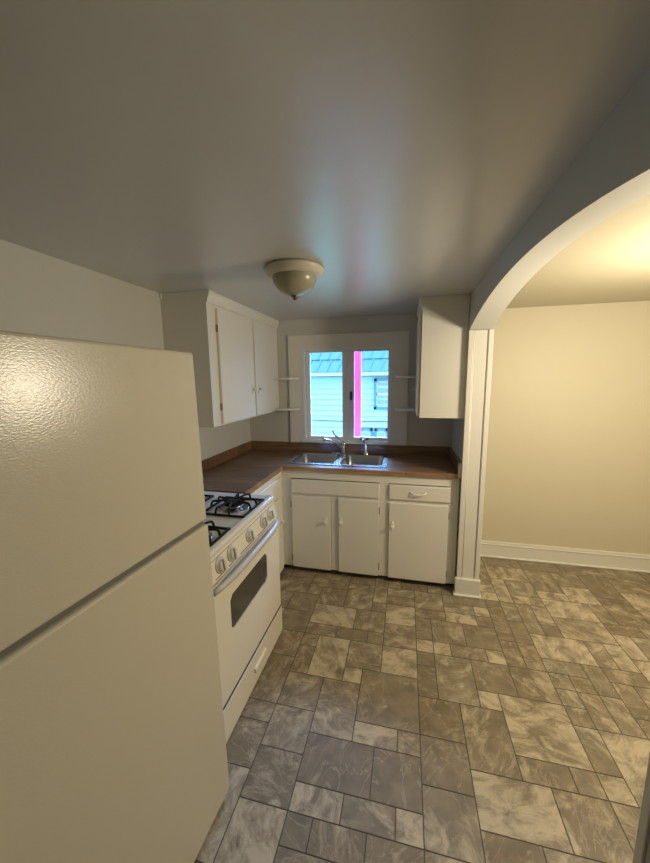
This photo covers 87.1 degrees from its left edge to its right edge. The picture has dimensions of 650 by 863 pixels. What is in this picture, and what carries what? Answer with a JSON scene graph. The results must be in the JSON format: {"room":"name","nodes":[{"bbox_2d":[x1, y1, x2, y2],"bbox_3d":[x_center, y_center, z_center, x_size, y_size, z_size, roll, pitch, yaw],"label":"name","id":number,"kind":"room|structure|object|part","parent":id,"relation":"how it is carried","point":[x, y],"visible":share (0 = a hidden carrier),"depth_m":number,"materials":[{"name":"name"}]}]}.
{"room":"kitchen","nodes":[
{"label":"kitchen","id":0,"kind":"room"},
{"bbox_2d":[0,239,250,460],"bbox_3d":[-1.343,0.363,1.286,0.120,2.168,4.600,1,9,13],"label":"wall","id":1,"kind":"structure","parent":0,"point":[41,294],"depth_m":1.64,"materials":[{"name":"grey paint"}]},
{"bbox_2d":[159,290,278,426],"bbox_3d":[-0.725,-0.540,2.759,0.371,0.850,1.205,1,9,13],"label":"upper cabinet","id":2,"kind":"object","parent":1,"relation":"attached to","point":[232,345],"visible":0.98,"depth_m":2.30,"materials":[{"name":"white paint"}]},
{"bbox_3d":[-0.637,-0.461,2.505,0.018,0.751,0.517,1,9,13],"label":"door","id":3,"kind":"part","parent":2,"relation":"part of","materials":[{"name":"white paint"}]},
{"bbox_3d":[-0.585,-0.921,2.671,0.024,0.073,1.195,1,9,13],"label":"crown moulding","id":4,"kind":"part","parent":2,"relation":"part of","materials":[{"name":"white paint"}]},
{"bbox_3d":[-0.521,-0.539,2.994,0.018,0.751,0.446,1,9,13],"label":"door","id":5,"kind":"part","parent":2,"relation":"part of","materials":[{"name":"white paint"}]},
{"bbox_2d":[274,377,298,379],"bbox_3d":[-0.358,-0.496,3.208,0.198,0.019,0.150,1,9,13],"label":"corner shelf","id":6,"kind":"object","parent":2,"relation":"attached to","point":[294,378],"visible":1,"depth_m":3.15,"materials":[{"name":"white paint"}]},
{"bbox_2d":[275,407,299,410],"bbox_3d":[-0.355,-0.212,3.252,0.198,0.019,0.150,1,9,13],"label":"corner shelf","id":7,"kind":"object","parent":2,"relation":"attached to","point":[281,408],"visible":1,"depth_m":3.21,"materials":[{"name":"white paint"}]},
{"bbox_2d":[0,0,649,320],"bbox_3d":[0.770,-0.708,0.615,4.490,0.100,4.840,1,9,13],"label":"ceiling","id":8,"kind":"structure","parent":0,"point":[397,148],"depth_m":0.78,"materials":[{"name":"grey paint"}]},
{"bbox_2d":[264,259,323,299],"bbox_3d":[-0.153,-0.739,1.718,0.298,0.153,0.298,1,9,13],"label":"ceiling light","id":9,"kind":"object","parent":8,"relation":"attached to","point":[294,278],"visible":1,"depth_m":1.63,"materials":[{"name":"white glass"}]},
{"bbox_3d":[-0.153,-0.728,1.720,0.222,0.093,0.222,1,9,13],"label":"lamp shade","id":10,"kind":"part","parent":9,"relation":"part of","materials":[{"name":"white glass"}]},
{"bbox_2d":[194,556,649,862],"bbox_3d":[0.799,1.524,0.962,4.490,0.080,4.840,1,9,13],"label":"floor","id":11,"kind":"structure","parent":0,"point":[386,720],"depth_m":1.61,"materials":[{"name":"brown tile"}]},
{"bbox_2d":[0,330,228,862],"bbox_3d":[-0.867,0.639,0.984,0.845,1.712,0.760,1,8,16],"label":"refrigerator","id":12,"kind":"object","parent":11,"relation":"on","point":[113,740],"visible":1,"depth_m":0.81,"materials":[{"name":"beige metal"}]},
{"bbox_3d":[-0.555,0.079,0.811,0.064,0.574,0.760,1,8,16],"label":"freezer door","id":13,"kind":"part","parent":12,"relation":"part of","materials":[{"name":"white metal"}]},
{"bbox_3d":[-0.524,0.924,0.931,0.062,1.104,0.760,1,8,16],"label":"fridge door","id":14,"kind":"part","parent":12,"relation":"part of","materials":[{"name":"white metal"}]},
{"bbox_2d":[203,491,282,742],"bbox_3d":[-0.711,0.840,1.872,0.770,1.029,0.760,1,9,13],"label":"gas range","id":15,"kind":"object","parent":11,"relation":"on","point":[242,528],"visible":0.41,"depth_m":1.74,"materials":[{"name":"white metal"}]},
{"bbox_3d":[-0.442,0.576,1.475,0.037,0.071,0.072,1,9,13],"label":"knob","id":16,"kind":"part","parent":15,"relation":"part of","materials":[{"name":"grey plastic"}]},
{"bbox_3d":[-0.420,0.561,1.569,0.037,0.071,0.072,1,9,13],"label":"knob","id":17,"kind":"part","parent":15,"relation":"part of","materials":[{"name":"grey plastic"}]},
{"bbox_2d":[203,491,273,558],"bbox_3d":[-0.744,0.457,1.819,0.712,0.033,0.760,1,9,13],"label":"cooktop","id":18,"kind":"object","parent":15,"relation":"in","point":[232,525],"depth_m":1.79,"materials":[{"name":"white metal"}]},
{"bbox_3d":[-0.409,0.533,1.752,0.054,0.102,0.756,1,9,13],"label":"control panel","id":19,"kind":"part","parent":15,"relation":"part of","materials":[{"name":"white metal"}]},
{"bbox_3d":[-0.359,0.610,1.752,0.041,0.030,0.736,1,9,13],"label":"oven handle","id":20,"kind":"part","parent":15,"relation":"part of","materials":[{"name":"grey paint"}]},
{"bbox_3d":[-0.394,0.881,1.803,0.040,0.582,0.756,1,9,13],"label":"oven door","id":21,"kind":"part","parent":15,"relation":"part of","materials":[{"name":"white metal"}]},
{"bbox_3d":[-0.378,0.532,1.749,0.037,0.071,0.072,1,9,13],"label":"knob","id":22,"kind":"part","parent":15,"relation":"part of","materials":[{"name":"grey plastic"}]},
{"bbox_3d":[-0.386,1.264,1.862,0.046,0.166,0.756,1,9,13],"label":"drawer","id":23,"kind":"part","parent":15,"relation":"part of","materials":[{"name":"white metal"}]},
{"bbox_3d":[-0.355,1.257,1.883,0.019,0.029,0.150,1,9,13],"label":"drawer handle","id":24,"kind":"part","parent":15,"relation":"part of","materials":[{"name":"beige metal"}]},
{"bbox_3d":[-0.338,0.506,1.918,0.037,0.071,0.072,1,9,13],"label":"knob","id":25,"kind":"part","parent":15,"relation":"part of","materials":[{"name":"grey plastic"}]},
{"bbox_3d":[-0.315,0.491,2.014,0.037,0.071,0.072,1,9,13],"label":"knob","id":26,"kind":"part","parent":15,"relation":"part of","materials":[{"name":"grey plastic"}]},
{"bbox_2d":[252,470,287,572],"bbox_3d":[-0.669,0.795,2.626,0.594,0.885,0.697,1,9,13],"label":"base cabinet","id":27,"kind":"object","parent":11,"relation":"on","point":[275,487],"visible":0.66,"depth_m":2.77,"materials":[{"name":"white paint"}]},
{"bbox_3d":[-0.430,0.483,2.492,0.018,0.147,0.590,1,9,13],"label":"drawer","id":28,"kind":"part","parent":27,"relation":"part of","materials":[{"name":"white paint"}]},
{"bbox_3d":[-0.425,0.884,2.555,0.018,0.626,0.590,1,9,13],"label":"door","id":29,"kind":"part","parent":27,"relation":"part of","materials":[{"name":"white paint"}]},
{"bbox_2d":[285,470,384,576],"bbox_3d":[0.130,0.720,3.048,0.812,0.885,0.639,1,9,13],"label":"base cabinet","id":30,"kind":"object","parent":11,"relation":"on","point":[334,523],"visible":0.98,"depth_m":2.77,"materials":[{"name":"white paint"}]},
{"bbox_3d":[-0.112,0.839,2.835,0.331,0.628,0.018,1,9,13],"label":"door","id":31,"kind":"part","parent":30,"relation":"part of","materials":[{"name":"white paint"}]},
{"bbox_2d":[201,441,461,493],"bbox_3d":[0.040,0.270,2.671,1.936,0.120,1.277,1,9,13],"label":"countertop","id":32,"kind":"structure","parent":30,"relation":"on","point":[244,468],"depth_m":2.80,"materials":[{"name":"laminate"}]},
{"bbox_2d":[285,451,388,482],"bbox_3d":[0.131,0.318,3.030,0.842,0.169,0.500,1,9,13],"label":"sink","id":33,"kind":"object","parent":32,"relation":"in","point":[376,460],"visible":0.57,"depth_m":3.13,"materials":[{"name":"silver metal"}]},
{"bbox_2d":[291,453,340,479],"bbox_3d":[-0.071,0.317,3.051,0.364,0.169,0.370,1,9,13],"label":"basin","id":34,"kind":"object","parent":33,"relation":"in","point":[313,458],"depth_m":3.20,"materials":[{"name":"silver metal"}]},
{"bbox_2d":[322,430,353,453],"bbox_3d":[0.119,0.096,3.192,0.311,0.220,0.125,-2,9,-9],"label":"faucet","id":35,"kind":"object","parent":33,"relation":"on","point":[342,445],"visible":1,"depth_m":3.18,"materials":[{"name":"silver metal"}]},
{"bbox_3d":[0.076,0.114,3.156,0.216,0.117,0.027,-4,9,-21],"label":"spout","id":36,"kind":"part","parent":35,"relation":"part of","materials":[{"name":"silver metal"}]},
{"bbox_3d":[0.170,0.199,3.216,0.210,0.008,0.052,1,9,13],"label":"plate","id":37,"kind":"part","parent":35,"relation":"part of","materials":[{"name":"silver metal"}]},
{"bbox_2d":[339,454,383,482],"bbox_3d":[0.326,0.326,2.959,0.348,0.169,0.370,1,9,13],"label":"basin","id":38,"kind":"object","parent":33,"relation":"in","point":[347,459],"depth_m":3.11,"materials":[{"name":"silver metal"}]},
{"bbox_2d":[362,438,367,453],"bbox_3d":[0.370,0.132,3.155,0.063,0.154,0.048,-1,9,-1],"label":"sprayer","id":39,"kind":"object","parent":33,"relation":"on","point":[364,440],"visible":1,"depth_m":3.14,"materials":[{"name":"silver metal"}]},
{"bbox_3d":[0.071,0.452,2.730,0.719,0.117,0.018,1,9,13],"label":"false drawer","id":40,"kind":"part","parent":30,"relation":"part of","materials":[{"name":"white paint"}]},
{"bbox_3d":[0.123,0.727,2.736,0.033,0.082,0.032,1,9,13],"label":"knob","id":41,"kind":"part","parent":30,"relation":"part of","materials":[{"name":"grey metal"}]},
{"bbox_3d":[0.267,0.848,2.747,0.324,0.628,0.018,1,9,13],"label":"door","id":42,"kind":"part","parent":30,"relation":"part of","materials":[{"name":"white paint"}]},
{"bbox_2d":[383,475,459,585],"bbox_3d":[0.790,0.735,2.894,0.542,0.885,0.639,1,9,13],"label":"base cabinet","id":43,"kind":"object","parent":11,"relation":"on","point":[421,513],"visible":0.99,"depth_m":2.62,"materials":[{"name":"white paint"}]},
{"bbox_3d":[0.518,0.738,2.644,0.033,0.082,0.032,1,9,13],"label":"knob","id":44,"kind":"part","parent":43,"relation":"part of","materials":[{"name":"grey metal"}]},
{"bbox_3d":[0.712,0.861,2.643,0.438,0.624,0.018,1,9,13],"label":"door","id":45,"kind":"part","parent":43,"relation":"part of","materials":[{"name":"white paint"}]},
{"bbox_3d":[0.710,0.467,2.581,0.444,0.117,0.018,1,9,13],"label":"drawer","id":46,"kind":"part","parent":43,"relation":"part of","materials":[{"name":"white paint"}]},
{"bbox_2d":[250,301,649,554],"bbox_3d":[1.323,0.053,3.059,4.490,2.168,0.120,1,9,13],"label":"wall","id":47,"kind":"structure","parent":0,"point":[568,456],"depth_m":2.84,"materials":[{"name":"grey paint"}]},
{"bbox_2d":[201,441,460,471],"bbox_3d":[0.039,0.253,2.668,1.935,0.084,1.276,1,9,13],"label":"backsplash","id":48,"kind":"structure","parent":47,"relation":"attached to","point":[208,463],"depth_m":3.18,"materials":[{"name":"laminate"}]},
{"bbox_2d":[288,331,408,445],"bbox_3d":[0.211,-0.394,3.230,1.111,1.016,0.162,1,9,13],"label":"window","id":49,"kind":"structure","parent":47,"relation":"in","point":[300,347],"depth_m":3.17,"materials":[{"name":"white paint"}]},
{"bbox_3d":[0.021,-0.342,3.274,0.407,0.831,0.036,1,9,13],"label":"sash","id":50,"kind":"part","parent":49,"relation":"part of","materials":[{"name":"white paint"}]},
{"bbox_3d":[0.197,0.102,3.240,0.852,0.024,0.024,1,9,13],"label":"sill","id":51,"kind":"part","parent":49,"relation":"part of","materials":[{"name":"white paint"}]},
{"bbox_3d":[0.208,-0.341,3.245,0.832,0.875,0.150,1,9,13],"label":"frame","id":52,"kind":"part","parent":49,"relation":"part of","materials":[{"name":"white paint"}]},
{"bbox_3d":[0.404,-0.333,3.184,0.377,0.831,0.036,1,9,13],"label":"sash","id":53,"kind":"part","parent":49,"relation":"part of","materials":[{"name":"white paint"}]},
{"bbox_2d":[480,540,649,572],"bbox_3d":[2.333,1.085,2.905,2.166,0.150,0.030,1,9,13],"label":"baseboard","id":54,"kind":"structure","parent":47,"relation":"attached to","point":[623,561],"depth_m":2.96,"materials":[{"name":"white paint"}]},
{"bbox_2d":[451,63,649,862],"bbox_3d":[0.674,0.410,0.815,0.146,2.168,4.600,1,9,13],"label":"wall","id":55,"kind":"structure","parent":0,"point":[611,173],"depth_m":0.89,"materials":[{"name":"grey paint"}]},
{"bbox_2d":[412,294,469,417],"bbox_3d":[0.874,-0.556,2.686,0.354,0.836,0.613,1,9,13],"label":"upper cabinet","id":56,"kind":"object","parent":55,"relation":"attached to","point":[443,321],"visible":0.99,"depth_m":2.39,"materials":[{"name":"white paint"}]},
{"bbox_2d":[395,408,414,410],"bbox_3d":[0.699,-0.194,3.005,0.172,0.019,0.150,1,9,13],"label":"corner shelf","id":57,"kind":"object","parent":56,"relation":"attached to","point":[396,409],"visible":1,"depth_m":2.97,"materials":[{"name":"white paint"}]},
{"bbox_2d":[396,376,415,377],"bbox_3d":[0.696,-0.472,2.962,0.170,0.019,0.150,1,9,13],"label":"corner shelf","id":58,"kind":"object","parent":56,"relation":"attached to","point":[396,376],"visible":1,"depth_m":2.89,"materials":[{"name":"white paint"}]},
{"bbox_3d":[0.735,-0.517,2.706,0.017,0.737,0.553,1,9,13],"label":"door","id":59,"kind":"part","parent":56,"relation":"part of","materials":[{"name":"white paint"}]},
{"bbox_3d":[0.734,-0.936,2.659,0.024,0.073,0.613,1,9,13],"label":"crown moulding","id":60,"kind":"part","parent":56,"relation":"part of","materials":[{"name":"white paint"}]},
{"bbox_2d":[453,329,493,598],"bbox_3d":[1.049,0.278,2.414,0.196,1.930,0.050,1,9,13],"label":"column","id":61,"kind":"structure","parent":55,"relation":"attached to","point":[467,581],"depth_m":2.41,"materials":[{"name":"white paint"}]},
{"bbox_2d":[632,754,649,862],"bbox_3d":[0.609,0.572,0.558,0.196,1.930,0.050,1,9,13],"label":"trim","id":62,"kind":"structure","parent":55,"relation":"attached to","point":[643,831],"depth_m":0.57,"materials":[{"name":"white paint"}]},
{"label":"outside","id":63,"kind":"structure","parent":0,"visible":0},
{"bbox_3d":[1.870,2.475,15.001,28.000,0.100,21.400,1,9,13],"label":"ground","id":64,"kind":"structure","parent":63,"visible":0},
{"bbox_2d":[310,351,387,436],"bbox_3d":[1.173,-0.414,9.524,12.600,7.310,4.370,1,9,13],"label":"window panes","id":65,"kind":"structure","parent":64,"relation":"on","point":[326,368],"depth_m":7.63,"materials":[{"name":"teal"}]},
{"bbox_3d":[1.350,-0.819,7.490,0.440,0.560,0.020,1,9,13],"label":"window sash","id":66,"kind":"part","parent":65,"relation":"part of","materials":[{"name":"grey"}]},
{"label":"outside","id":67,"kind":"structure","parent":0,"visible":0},
{"bbox_2d":[354,352,360,436],"bbox_3d":[0.349,1.315,3.708,0.073,5.700,0.040,1,9,13],"label":"post","id":68,"kind":"object","parent":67,"point":[357,355],"visible":0.02,"depth_m":3.43,"materials":[{"name":"pink paint"}]},
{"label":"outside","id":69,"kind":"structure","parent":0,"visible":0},
{"bbox_2d":[314,420,386,421],"bbox_3d":[1.124,-0.729,7.079,14.004,1.078,0.020,1,9,13],"label":"cable","id":70,"kind":"object","parent":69,"point":[314,420],"visible":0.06,"depth_m":7.23,"materials":[{"name":"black plastic"}]}
]}

